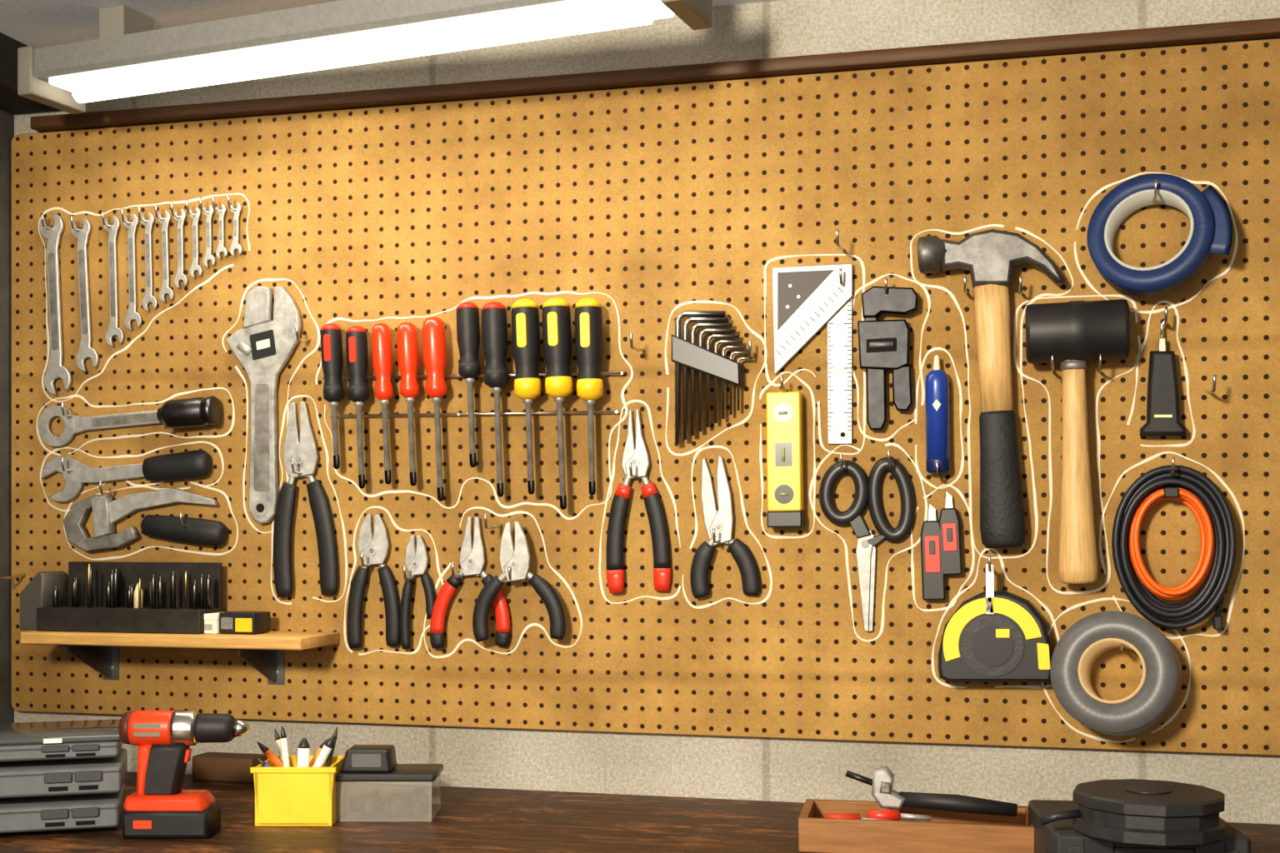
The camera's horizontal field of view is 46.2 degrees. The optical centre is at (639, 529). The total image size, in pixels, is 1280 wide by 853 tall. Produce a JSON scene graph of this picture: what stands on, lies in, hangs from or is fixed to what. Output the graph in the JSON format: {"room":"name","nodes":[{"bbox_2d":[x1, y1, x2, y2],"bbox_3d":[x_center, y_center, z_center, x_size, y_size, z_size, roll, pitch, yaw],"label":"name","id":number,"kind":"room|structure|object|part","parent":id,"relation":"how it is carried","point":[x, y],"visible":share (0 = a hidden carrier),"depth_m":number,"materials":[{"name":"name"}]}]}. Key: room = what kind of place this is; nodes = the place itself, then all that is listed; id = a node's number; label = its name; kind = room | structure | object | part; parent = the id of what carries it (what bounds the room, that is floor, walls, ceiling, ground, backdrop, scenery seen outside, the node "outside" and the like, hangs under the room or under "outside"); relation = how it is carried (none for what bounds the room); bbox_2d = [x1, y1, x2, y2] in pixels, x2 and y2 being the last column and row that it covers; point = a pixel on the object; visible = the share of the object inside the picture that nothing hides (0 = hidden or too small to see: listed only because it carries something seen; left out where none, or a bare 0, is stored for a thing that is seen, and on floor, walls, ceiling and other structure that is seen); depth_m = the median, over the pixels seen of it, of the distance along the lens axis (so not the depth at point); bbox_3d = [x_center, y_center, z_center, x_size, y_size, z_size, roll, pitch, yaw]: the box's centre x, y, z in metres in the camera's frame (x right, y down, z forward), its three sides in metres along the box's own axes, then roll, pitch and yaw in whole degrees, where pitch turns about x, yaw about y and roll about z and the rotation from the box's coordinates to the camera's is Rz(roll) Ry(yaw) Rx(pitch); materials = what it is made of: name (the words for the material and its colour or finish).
{"room":"workshop","nodes":[
{"label":"workshop","id":0,"kind":"room"},
{"bbox_2d":[0,108,14,723],"bbox_3d":[-1.177,0.310,0.470,0.001,1.800,3.000,0,0,14],"label":"frame","id":1,"kind":"structure","parent":0,"point":[7,118],"depth_m":1.91,"materials":[{"name":"brown wood"}]},
{"bbox_2d":[0,32,61,114],"bbox_3d":[-0.913,-0.560,1.331,0.072,0.060,1.190,0,0,14],"label":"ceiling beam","id":2,"kind":"structure","parent":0,"point":[10,101],"depth_m":1.81,"materials":[{"name":"brown wood"}]},
{"bbox_2d":[0,0,781,48],"bbox_3d":[-0.062,-0.590,0.181,2.304,0.001,3.000,0,0,14],"label":"ceiling","id":3,"kind":"structure","parent":0,"point":[37,23],"depth_m":1.71,"materials":[{"name":"concrete"}]},
{"bbox_2d":[17,0,712,114],"bbox_3d":[-0.322,-0.542,1.607,0.817,0.094,0.088,0,0,22],"label":"fluorescent light fixture","id":4,"kind":"object","parent":3,"relation":"attached to","point":[129,57],"visible":1,"depth_m":1.59,"materials":[{"name":"metal"}]},
{"bbox_2d":[14,0,1279,824],"bbox_3d":[0.313,0.310,1.634,2.304,1.800,0.001,0,0,14],"label":"wall","id":5,"kind":"structure","parent":0,"point":[785,770],"depth_m":1.68,"materials":[{"name":"concrete"}]},
{"bbox_2d":[0,38,1279,755],"bbox_3d":[0.079,-0.135,1.659,1.830,0.734,0.068,0,0,14],"label":"pegboard","id":6,"kind":"object","parent":5,"relation":"attached to","point":[653,205],"depth_m":1.69,"materials":[{"name":"brown wood"}]},
{"bbox_2d":[39,212,71,395],"bbox_3d":[-0.735,-0.283,1.885,0.040,0.229,0.027,0,0,-17],"label":"wrench","id":7,"kind":"object","parent":6,"relation":"hanging from","point":[56,370],"visible":1,"depth_m":1.88,"materials":[{"name":"silver metal"}]},
{"bbox_2d":[70,215,98,371],"bbox_3d":[-0.694,-0.293,1.875,0.034,0.194,0.025,0,0,-18],"label":"wrench","id":8,"kind":"object","parent":6,"relation":"hanging from","point":[85,351],"visible":1,"depth_m":1.87,"materials":[{"name":"silver metal"}]},
{"bbox_2d":[100,211,124,346],"bbox_3d":[-0.657,-0.309,1.858,0.025,0.165,0.025,-2,0,14],"label":"wrench","id":9,"kind":"object","parent":6,"relation":"hanging from","point":[112,228],"visible":1,"depth_m":1.86,"materials":[{"name":"silver metal"}]},
{"bbox_2d":[41,450,211,502],"bbox_3d":[-0.639,-0.065,1.855,0.238,0.063,0.030,0,0,12],"label":"wrench","id":10,"kind":"object","parent":6,"relation":"hanging from","point":[196,463],"visible":1,"depth_m":1.85,"materials":[{"name":"silver metal"}]},
{"bbox_2d":[38,395,223,446],"bbox_3d":[-0.635,-0.132,1.849,0.257,0.058,0.036,0,0,16],"label":"wrench","id":11,"kind":"object","parent":6,"relation":"attached to","point":[196,412],"visible":1,"depth_m":1.85,"materials":[{"name":"silver metal"}]},
{"bbox_2d":[120,208,141,329],"bbox_3d":[-0.632,-0.320,1.851,0.023,0.148,0.025,-1,0,14],"label":"wrench","id":12,"kind":"object","parent":6,"relation":"hanging from","point":[132,225],"visible":1,"depth_m":1.86,"materials":[{"name":"silver metal"}]},
{"bbox_2d":[63,480,227,551],"bbox_3d":[-0.613,-0.015,1.841,0.225,0.087,0.036,0,0,14],"label":"wrench","id":13,"kind":"object","parent":6,"relation":"attached to","point":[107,512],"visible":1,"depth_m":1.85,"materials":[{"name":"silver metal"}]},
{"bbox_2d":[137,206,157,311],"bbox_3d":[-0.609,-0.332,1.846,0.020,0.127,0.025,-2,0,14],"label":"wrench","id":14,"kind":"object","parent":6,"relation":"hanging from","point":[147,223],"visible":1,"depth_m":1.85,"materials":[{"name":"silver metal"}]},
{"bbox_2d":[154,204,173,302],"bbox_3d":[-0.587,-0.338,1.840,0.019,0.118,0.025,-2,0,14],"label":"wrench","id":15,"kind":"object","parent":6,"relation":"hanging from","point":[165,289],"visible":1,"depth_m":1.85,"materials":[{"name":"silver metal"}]},
{"bbox_2d":[170,202,187,288],"bbox_3d":[-0.569,-0.347,1.837,0.017,0.102,0.024,0,0,39],"label":"wrench","id":16,"kind":"object","parent":6,"relation":"hanging from","point":[180,218],"visible":1,"depth_m":1.84,"materials":[{"name":"silver metal"}]},
{"bbox_2d":[20,630,339,684],"bbox_3d":[-0.550,0.155,1.793,0.369,0.064,0.100,0,0,14],"label":"wall shelf","id":17,"kind":"object","parent":6,"relation":"attached to","point":[265,652],"visible":0.95,"depth_m":1.76,"materials":[{"name":"brown wood"}]},
{"bbox_2d":[20,561,225,634],"bbox_3d":[-0.628,0.082,1.814,0.251,0.082,0.062,0,0,14],"label":"holder","id":18,"kind":"object","parent":17,"relation":"on","point":[104,597],"visible":0.99,"depth_m":1.81,"materials":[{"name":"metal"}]},
{"bbox_2d":[203,612,219,634],"bbox_3d":[-0.507,0.111,1.782,0.036,0.023,0.042,0,0,14],"label":"box","id":19,"kind":"object","parent":17,"relation":"on","point":[211,620],"visible":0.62,"depth_m":1.76,"materials":[{"name":"beige cardboard"}]},
{"bbox_2d":[219,610,269,634],"bbox_3d":[-0.467,0.110,1.771,0.046,0.024,0.041,0,0,14],"label":"box","id":20,"kind":"object","parent":17,"relation":"on","point":[237,622],"visible":1,"depth_m":1.75,"materials":[{"name":"black cardboard"}]},
{"bbox_2d":[185,200,202,278],"bbox_3d":[-0.549,-0.353,1.831,0.016,0.092,0.024,0,0,37],"label":"wrench","id":21,"kind":"object","parent":6,"relation":"hanging from","point":[195,267],"visible":1,"depth_m":1.84,"materials":[{"name":"silver metal"}]},
{"bbox_2d":[199,197,215,267],"bbox_3d":[-0.531,-0.361,1.826,0.016,0.082,0.024,0,0,36],"label":"wrench","id":22,"kind":"object","parent":6,"relation":"hanging from","point":[208,213],"visible":1,"depth_m":1.83,"materials":[{"name":"silver metal"}]},
{"bbox_2d":[211,195,227,259],"bbox_3d":[-0.512,-0.366,1.821,0.015,0.073,0.025,-1,0,14],"label":"wrench","id":23,"kind":"object","parent":6,"relation":"hanging from","point":[221,212],"visible":1,"depth_m":1.83,"materials":[{"name":"silver metal"}]},
{"bbox_2d":[226,195,242,256],"bbox_3d":[-0.493,-0.367,1.816,0.016,0.071,0.025,0,0,14],"label":"wrench","id":24,"kind":"object","parent":6,"relation":"hanging from","point":[236,211],"visible":1,"depth_m":1.82,"materials":[{"name":"silver metal"}]},
{"bbox_2d":[225,285,310,524],"bbox_3d":[-0.453,-0.150,1.800,0.108,0.287,0.035,0,0,14],"label":"wrench","id":25,"kind":"object","parent":6,"relation":"hanging from","point":[267,339],"visible":1,"depth_m":1.81,"materials":[{"name":"metal"}]},
{"bbox_2d":[273,401,338,597],"bbox_3d":[-0.402,-0.035,1.788,0.084,0.236,0.035,0,0,8],"label":"pliers","id":26,"kind":"object","parent":6,"relation":"hanging from","point":[300,458],"visible":1,"depth_m":1.79,"materials":[{"name":"black rubber"}]},
{"bbox_2d":[320,323,344,469],"bbox_3d":[-0.363,-0.157,1.771,0.026,0.173,0.026,0,0,-24],"label":"screwdriver","id":27,"kind":"object","parent":6,"relation":"hanging from","point":[331,333],"visible":1,"depth_m":1.76,"materials":[{"name":"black plastic"}]},
{"bbox_2d":[345,325,369,488],"bbox_3d":[-0.332,-0.143,1.763,0.026,0.192,0.026,0,0,-24],"label":"screwdriver","id":28,"kind":"object","parent":6,"relation":"hanging from","point":[356,336],"visible":1,"depth_m":1.75,"materials":[{"name":"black plastic"}]},
{"bbox_2d":[346,514,399,648],"bbox_3d":[-0.318,0.062,1.765,0.067,0.159,0.035,-1,0,14],"label":"pliers","id":29,"kind":"object","parent":6,"relation":"hanging from","point":[373,548],"visible":1,"depth_m":1.77,"materials":[{"name":"black rubber"}]},
{"bbox_2d":[370,323,393,484],"bbox_3d":[-0.301,-0.147,1.755,0.026,0.189,0.023,0,0,29],"label":"screwdriver","id":30,"kind":"object","parent":6,"relation":"hanging from","point":[381,336],"visible":1,"depth_m":1.75,"materials":[{"name":"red plastic"}]},
{"bbox_2d":[400,535,435,649],"bbox_3d":[-0.263,0.074,1.759,0.042,0.134,0.030,0,0,-30],"label":"pliers","id":31,"kind":"object","parent":6,"relation":"hanging from","point":[416,560],"visible":1,"depth_m":1.76,"materials":[{"name":"black rubber"}]},
{"bbox_2d":[421,316,447,501],"bbox_3d":[-0.238,-0.139,1.737,0.028,0.214,0.028,0,0,-31],"label":"screwdriver","id":32,"kind":"object","parent":6,"relation":"hanging from","point":[433,331],"visible":1,"depth_m":1.73,"materials":[{"name":"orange plastic"}]},
{"bbox_2d":[456,301,480,467],"bbox_3d":[-0.197,-0.166,1.727,0.028,0.191,0.026,0,0,14],"label":"screwdriver","id":33,"kind":"object","parent":6,"relation":"hanging from","point":[467,313],"visible":1,"depth_m":1.72,"materials":[{"name":"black plastic"}]},
{"bbox_2d":[430,516,510,649],"bbox_3d":[-0.199,0.063,1.734,0.098,0.156,0.035,2,0,14],"label":"pliers","id":34,"kind":"object","parent":6,"relation":"hanging from","point":[472,560],"visible":0.87,"depth_m":1.74,"materials":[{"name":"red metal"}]},
{"bbox_2d":[321,371,624,417],"bbox_3d":[-0.199,-0.156,1.748,0.372,0.051,0.009,0,0,14],"label":"rack","id":35,"kind":"object","parent":6,"relation":"attached to","point":[459,414],"visible":0.71,"depth_m":1.74,"materials":[{"name":"silver metal"}]},
{"bbox_2d":[396,322,419,485],"bbox_3d":[-0.270,-0.145,1.747,0.026,0.191,0.024,0,0,29],"label":"screwdriver","id":36,"kind":"object","parent":35,"relation":"hanging from","point":[407,332],"visible":1,"depth_m":1.74,"materials":[{"name":"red plastic"}]},
{"bbox_2d":[481,301,509,497],"bbox_3d":[-0.166,-0.149,1.718,0.031,0.224,0.028,0,0,14],"label":"screwdriver","id":37,"kind":"object","parent":6,"relation":"hanging from","point":[494,322],"visible":1,"depth_m":1.71,"materials":[{"name":"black plastic"}]},
{"bbox_2d":[472,521,564,642],"bbox_3d":[-0.137,0.061,1.719,0.110,0.139,0.036,0,0,8],"label":"pliers","id":38,"kind":"object","parent":6,"relation":"hanging from","point":[514,560],"visible":1,"depth_m":1.71,"materials":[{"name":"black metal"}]},
{"bbox_2d":[511,299,541,494],"bbox_3d":[-0.129,-0.151,1.707,0.033,0.223,0.033,0,0,-24],"label":"screwdriver","id":39,"kind":"object","parent":6,"relation":"hanging from","point":[525,314],"visible":1,"depth_m":1.70,"materials":[{"name":"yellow plastic"}]},
{"bbox_2d":[542,298,572,509],"bbox_3d":[-0.093,-0.142,1.697,0.034,0.240,0.034,0,0,-24],"label":"screwdriver","id":40,"kind":"object","parent":6,"relation":"hanging from","point":[557,332],"visible":1,"depth_m":1.69,"materials":[{"name":"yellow plastic"}]},
{"bbox_2d":[575,298,603,494],"bbox_3d":[-0.056,-0.149,1.688,0.032,0.222,0.032,-1,0,14],"label":"screwdriver","id":41,"kind":"object","parent":6,"relation":"hanging from","point":[588,317],"visible":1,"depth_m":1.68,"materials":[{"name":"yellow plastic"}]},
{"bbox_2d":[605,409,670,593],"bbox_3d":[-0.006,-0.032,1.685,0.075,0.207,0.035,-2,0,14],"label":"pliers","id":42,"kind":"object","parent":6,"relation":"hanging from","point":[635,462],"visible":1,"depth_m":1.69,"materials":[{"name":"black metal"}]},
{"bbox_2d":[671,310,754,444],"bbox_3d":[0.081,-0.169,1.667,0.091,0.149,0.025,0,0,14],"label":"key","id":43,"kind":"object","parent":6,"relation":"hanging from","point":[687,354],"visible":1,"depth_m":1.67,"materials":[{"name":"silver metal"}]},
{"bbox_2d":[690,455,760,599],"bbox_3d":[0.094,-0.002,1.660,0.078,0.160,0.035,0,0,6],"label":"pliers","id":44,"kind":"object","parent":6,"relation":"hanging from","point":[718,523],"visible":1,"depth_m":1.67,"materials":[{"name":"silver metal"}]},
{"bbox_2d":[766,375,804,527],"bbox_3d":[0.158,-0.084,1.642,0.038,0.164,0.035,-1,0,14],"label":"spirit level","id":45,"kind":"object","parent":6,"relation":"hanging from","point":[784,410],"visible":1,"depth_m":1.63,"materials":[{"name":"yellow plastic"}]},
{"bbox_2d":[771,263,852,444],"bbox_3d":[0.187,-0.191,1.640,0.088,0.196,0.025,0,0,14],"label":"square","id":46,"kind":"object","parent":6,"relation":"hanging from","point":[805,298],"visible":1,"depth_m":1.64,"materials":[{"name":"metal"}]},
{"bbox_2d":[819,450,915,631],"bbox_3d":[0.245,0.014,1.620,0.104,0.195,0.035,-1,0,14],"label":"scissors","id":47,"kind":"object","parent":6,"relation":"hanging from","point":[868,492],"visible":1,"depth_m":1.63,"materials":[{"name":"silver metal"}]},
{"bbox_2d":[857,277,919,430],"bbox_3d":[0.267,-0.188,1.617,0.065,0.162,0.030,0,0,14],"label":"caliper","id":48,"kind":"object","parent":6,"relation":"hanging from","point":[883,345],"visible":1,"depth_m":1.61,"materials":[{"name":"black metal"}]},
{"bbox_2d":[920,504,945,600],"bbox_3d":[0.315,0.025,1.610,0.026,0.104,0.016,0,0,14],"label":"utility knife","id":49,"kind":"object","parent":6,"relation":"attached to","point":[933,582],"visible":1,"depth_m":1.60,"materials":[{"name":"red"}]},
{"bbox_2d":[925,355,950,478],"bbox_3d":[0.317,-0.120,1.603,0.030,0.132,0.026,0,0,-40],"label":"marker pen","id":50,"kind":"object","parent":6,"relation":"attached to","point":[937,382],"visible":1,"depth_m":1.59,"materials":[{"name":"blue plastic"}]},
{"bbox_2d":[939,492,962,575],"bbox_3d":[0.332,0.005,1.605,0.025,0.090,0.016,0,0,14],"label":"utility knife","id":51,"kind":"object","parent":6,"relation":"attached to","point":[949,521],"visible":1,"depth_m":1.60,"materials":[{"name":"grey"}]},
{"bbox_2d":[917,229,1064,548],"bbox_3d":[0.370,-0.147,1.585,0.151,0.335,0.042,0,0,13],"label":"hammer","id":52,"kind":"object","parent":6,"relation":"hanging from","point":[990,257],"visible":1,"depth_m":1.57,"materials":[{"name":"wood"}]},
{"bbox_2d":[938,555,1051,682],"bbox_3d":[0.375,0.095,1.576,0.120,0.134,0.055,0,0,14],"label":"tape measure","id":53,"kind":"object","parent":6,"relation":"hanging from","point":[992,636],"visible":0.98,"depth_m":1.56,"materials":[{"name":"grey plastic"}]},
{"bbox_2d":[1025,299,1129,584],"bbox_3d":[0.454,-0.090,1.550,0.102,0.292,0.064,-1,0,14],"label":"mallet","id":54,"kind":"object","parent":6,"relation":"hanging from","point":[1071,334],"visible":1,"depth_m":1.54,"materials":[{"name":"brown wood"}]},
{"bbox_2d":[1050,610,1182,736],"bbox_3d":[0.488,0.148,1.534,0.122,0.130,0.080,0,0,28],"label":"tape roll","id":55,"kind":"object","parent":6,"relation":"attached to","point":[1074,656],"visible":1,"depth_m":1.51,"materials":[{"name":"grey plastic"}]},
{"bbox_2d":[1086,173,1232,297],"bbox_3d":[0.531,-0.299,1.529,0.139,0.125,0.062,0,0,28],"label":"tape roll","id":56,"kind":"object","parent":6,"relation":"attached to","point":[1211,229],"visible":1,"depth_m":1.51,"materials":[{"name":"blue plastic"}]},
{"bbox_2d":[1140,306,1185,435],"bbox_3d":[0.538,-0.161,1.544,0.044,0.130,0.035,0,0,14],"label":"scraper","id":57,"kind":"object","parent":6,"relation":"hanging from","point":[1162,399],"visible":1,"depth_m":1.54,"materials":[{"name":"black plastic"}]},
{"bbox_3d":[0.545,0.015,1.532,0.120,0.175,0.055,0,0,11],"label":"extension cord coil","id":58,"kind":"part","parent":6,"relation":"part of","materials":[{"name":"black rubber"}]},
{"bbox_2d":[30,17,1279,132],"bbox_3d":[0.109,-0.510,1.672,1.800,0.015,0.028,0,0,14],"label":"trim","id":59,"kind":"structure","parent":5,"relation":"attached to","point":[1269,28],"depth_m":1.67,"materials":[{"name":"brown wood"}]},
{"label":"floor","id":60,"kind":"structure","parent":0,"visible":0},
{"bbox_2d":[0,752,1279,852],"bbox_3d":[0.213,0.743,1.246,2.300,0.935,0.800,0,0,14],"label":"workbench","id":61,"kind":"object","parent":60,"relation":"on","point":[458,820],"visible":0.6,"depth_m":1.52,"materials":[{"name":"brown wood"}]},
{"bbox_2d":[0,783,124,833],"bbox_3d":[-0.614,0.286,1.536,0.158,0.025,0.132,0,0,-16],"label":"case","id":62,"kind":"object","parent":61,"relation":"on","point":[103,810],"visible":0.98,"depth_m":1.49,"materials":[{"name":"grey plastic"}]},
{"bbox_2d":[0,748,127,798],"bbox_3d":[-0.611,0.250,1.537,0.156,0.027,0.132,0,0,-16],"label":"case","id":63,"kind":"object","parent":62,"relation":"on","point":[105,775],"visible":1,"depth_m":1.49,"materials":[{"name":"grey plastic"}]},
{"bbox_2d":[0,719,122,762],"bbox_3d":[-0.613,0.217,1.537,0.160,0.022,0.135,0,0,-17],"label":"case","id":64,"kind":"object","parent":63,"relation":"on","point":[20,742],"visible":0.87,"depth_m":1.49,"materials":[{"name":"grey plastic"}]},
{"bbox_2d":[118,710,249,838],"bbox_3d":[-0.451,0.242,1.491,0.126,0.123,0.051,0,0,0],"label":"cordless drill","id":65,"kind":"object","parent":61,"relation":"on","point":[159,807],"visible":1,"depth_m":1.48,"materials":[{"name":"red plastic"}]},
{"bbox_2d":[250,755,346,826],"bbox_3d":[-0.354,0.274,1.571,0.088,0.060,0.081,0,0,0],"label":"bin","id":66,"kind":"object","parent":61,"relation":"on","point":[292,796],"visible":0.91,"depth_m":1.53,"materials":[{"name":"yellow plastic"}]},
{"bbox_2d":[255,756,270,767],"bbox_3d":[-0.363,0.267,1.552,0.070,0.062,0.005,0,0,2],"label":"pen","id":67,"kind":"object","parent":66,"relation":"in","point":[264,764],"visible":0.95,"depth_m":1.55,"materials":[{"name":"blue"}]},
{"bbox_2d":[257,741,283,767],"bbox_3d":[-0.366,0.260,1.574,0.073,0.074,0.008,0,0,4],"label":"marker","id":68,"kind":"object","parent":66,"relation":"in","point":[267,752],"visible":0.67,"depth_m":1.57,"materials":[{"name":"orange"}]},
{"bbox_2d":[274,729,283,763],"bbox_3d":[-0.374,0.254,1.589,0.028,0.085,0.006,0,0,13],"label":"pencil","id":69,"kind":"object","parent":66,"relation":"in","point":[277,739],"visible":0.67,"depth_m":1.59,"materials":[{"name":"beige"}]},
{"bbox_2d":[280,725,289,767],"bbox_3d":[-0.368,0.251,1.566,0.015,0.090,0.006,0,0,19],"label":"pencil","id":70,"kind":"object","parent":66,"relation":"in","point":[283,737],"visible":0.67,"depth_m":1.56,"materials":[{"name":"white plastic"}]},
{"bbox_2d":[296,737,309,767],"bbox_3d":[-0.350,0.255,1.559,0.015,0.075,0.014,0,0,0],"label":"marker","id":71,"kind":"object","parent":66,"relation":"in","point":[303,749],"visible":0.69,"depth_m":1.55,"materials":[{"name":"white plastic"}]},
{"bbox_2d":[309,739,329,767],"bbox_3d":[-0.350,0.258,1.578,0.046,0.075,0.009,0,0,-6],"label":"marker","id":72,"kind":"object","parent":66,"relation":"in","point":[314,758],"visible":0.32,"depth_m":1.57,"materials":[{"name":"orange"}]},
{"bbox_2d":[312,735,334,767],"bbox_3d":[-0.340,0.255,1.555,0.045,0.081,0.009,0,0,-3],"label":"marker","id":73,"kind":"object","parent":66,"relation":"in","point":[323,755],"visible":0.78,"depth_m":1.55,"materials":[{"name":"white plastic"}]},
{"bbox_2d":[325,727,337,767],"bbox_3d":[-0.333,0.254,1.594,0.022,0.086,0.005,0,0,-19],"label":"marker","id":74,"kind":"object","parent":66,"relation":"in","point":[335,734],"visible":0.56,"depth_m":1.59,"materials":[{"name":"grey plastic"}]},
{"bbox_2d":[335,764,443,819],"bbox_3d":[-0.266,0.279,1.589,0.106,0.049,0.076,0,0,0],"label":"storage container","id":75,"kind":"object","parent":61,"relation":"on","point":[416,802],"visible":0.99,"depth_m":1.57,"materials":[{"name":"beige plastic"}]},
{"bbox_2d":[340,745,396,773],"bbox_3d":[-0.286,0.242,1.583,0.052,0.024,0.043,0,0,0],"label":"tape dispenser","id":76,"kind":"object","parent":75,"relation":"on","point":[359,758],"visible":1,"depth_m":1.56,"materials":[{"name":"grey plastic"}]},
{"bbox_2d":[798,799,1034,852],"bbox_3d":[0.267,0.288,1.440,0.221,0.032,0.105,0,0,11],"label":"tray","id":77,"kind":"object","parent":61,"relation":"on","point":[947,832],"visible":0.72,"depth_m":1.40,"materials":[{"name":"brown wood"}]},
{"bbox_2d":[825,814,891,820],"bbox_3d":[0.207,0.276,1.422,0.062,0.012,0.012,0,0,3],"label":"chisel","id":78,"kind":"object","parent":77,"relation":"in","point":[827,816],"visible":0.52,"depth_m":1.42,"materials":[{"name":"red plastic"}]},
{"bbox_2d":[867,810,931,821],"bbox_3d":[0.247,0.273,1.427,0.060,0.012,0.012,0,0,3],"label":"chisel","id":79,"kind":"object","parent":77,"relation":"in","point":[893,815],"visible":0.9,"depth_m":1.42,"materials":[{"name":"red plastic"}]},
{"bbox_2d":[845,765,1017,816],"bbox_3d":[0.279,0.252,1.443,0.162,0.044,0.026,0,0,11],"label":"hammer","id":80,"kind":"object","parent":77,"relation":"on","point":[882,782],"visible":1,"depth_m":1.44,"materials":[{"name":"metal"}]},
{"bbox_2d":[1028,800,1250,852],"bbox_3d":[0.433,0.279,1.314,0.158,0.050,0.176,0,0,6],"label":"tool case","id":81,"kind":"object","parent":61,"relation":"on","point":[1057,837],"visible":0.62,"depth_m":1.25,"materials":[{"name":"plastic"}]},
{"bbox_2d":[1040,779,1224,848],"bbox_3d":[0.418,0.235,1.242,0.131,0.038,0.120,0,0,-42],"label":"round container","id":82,"kind":"object","parent":81,"relation":"on","point":[1134,812],"visible":1,"depth_m":1.21,"materials":[{"name":"plastic"}]}
]}

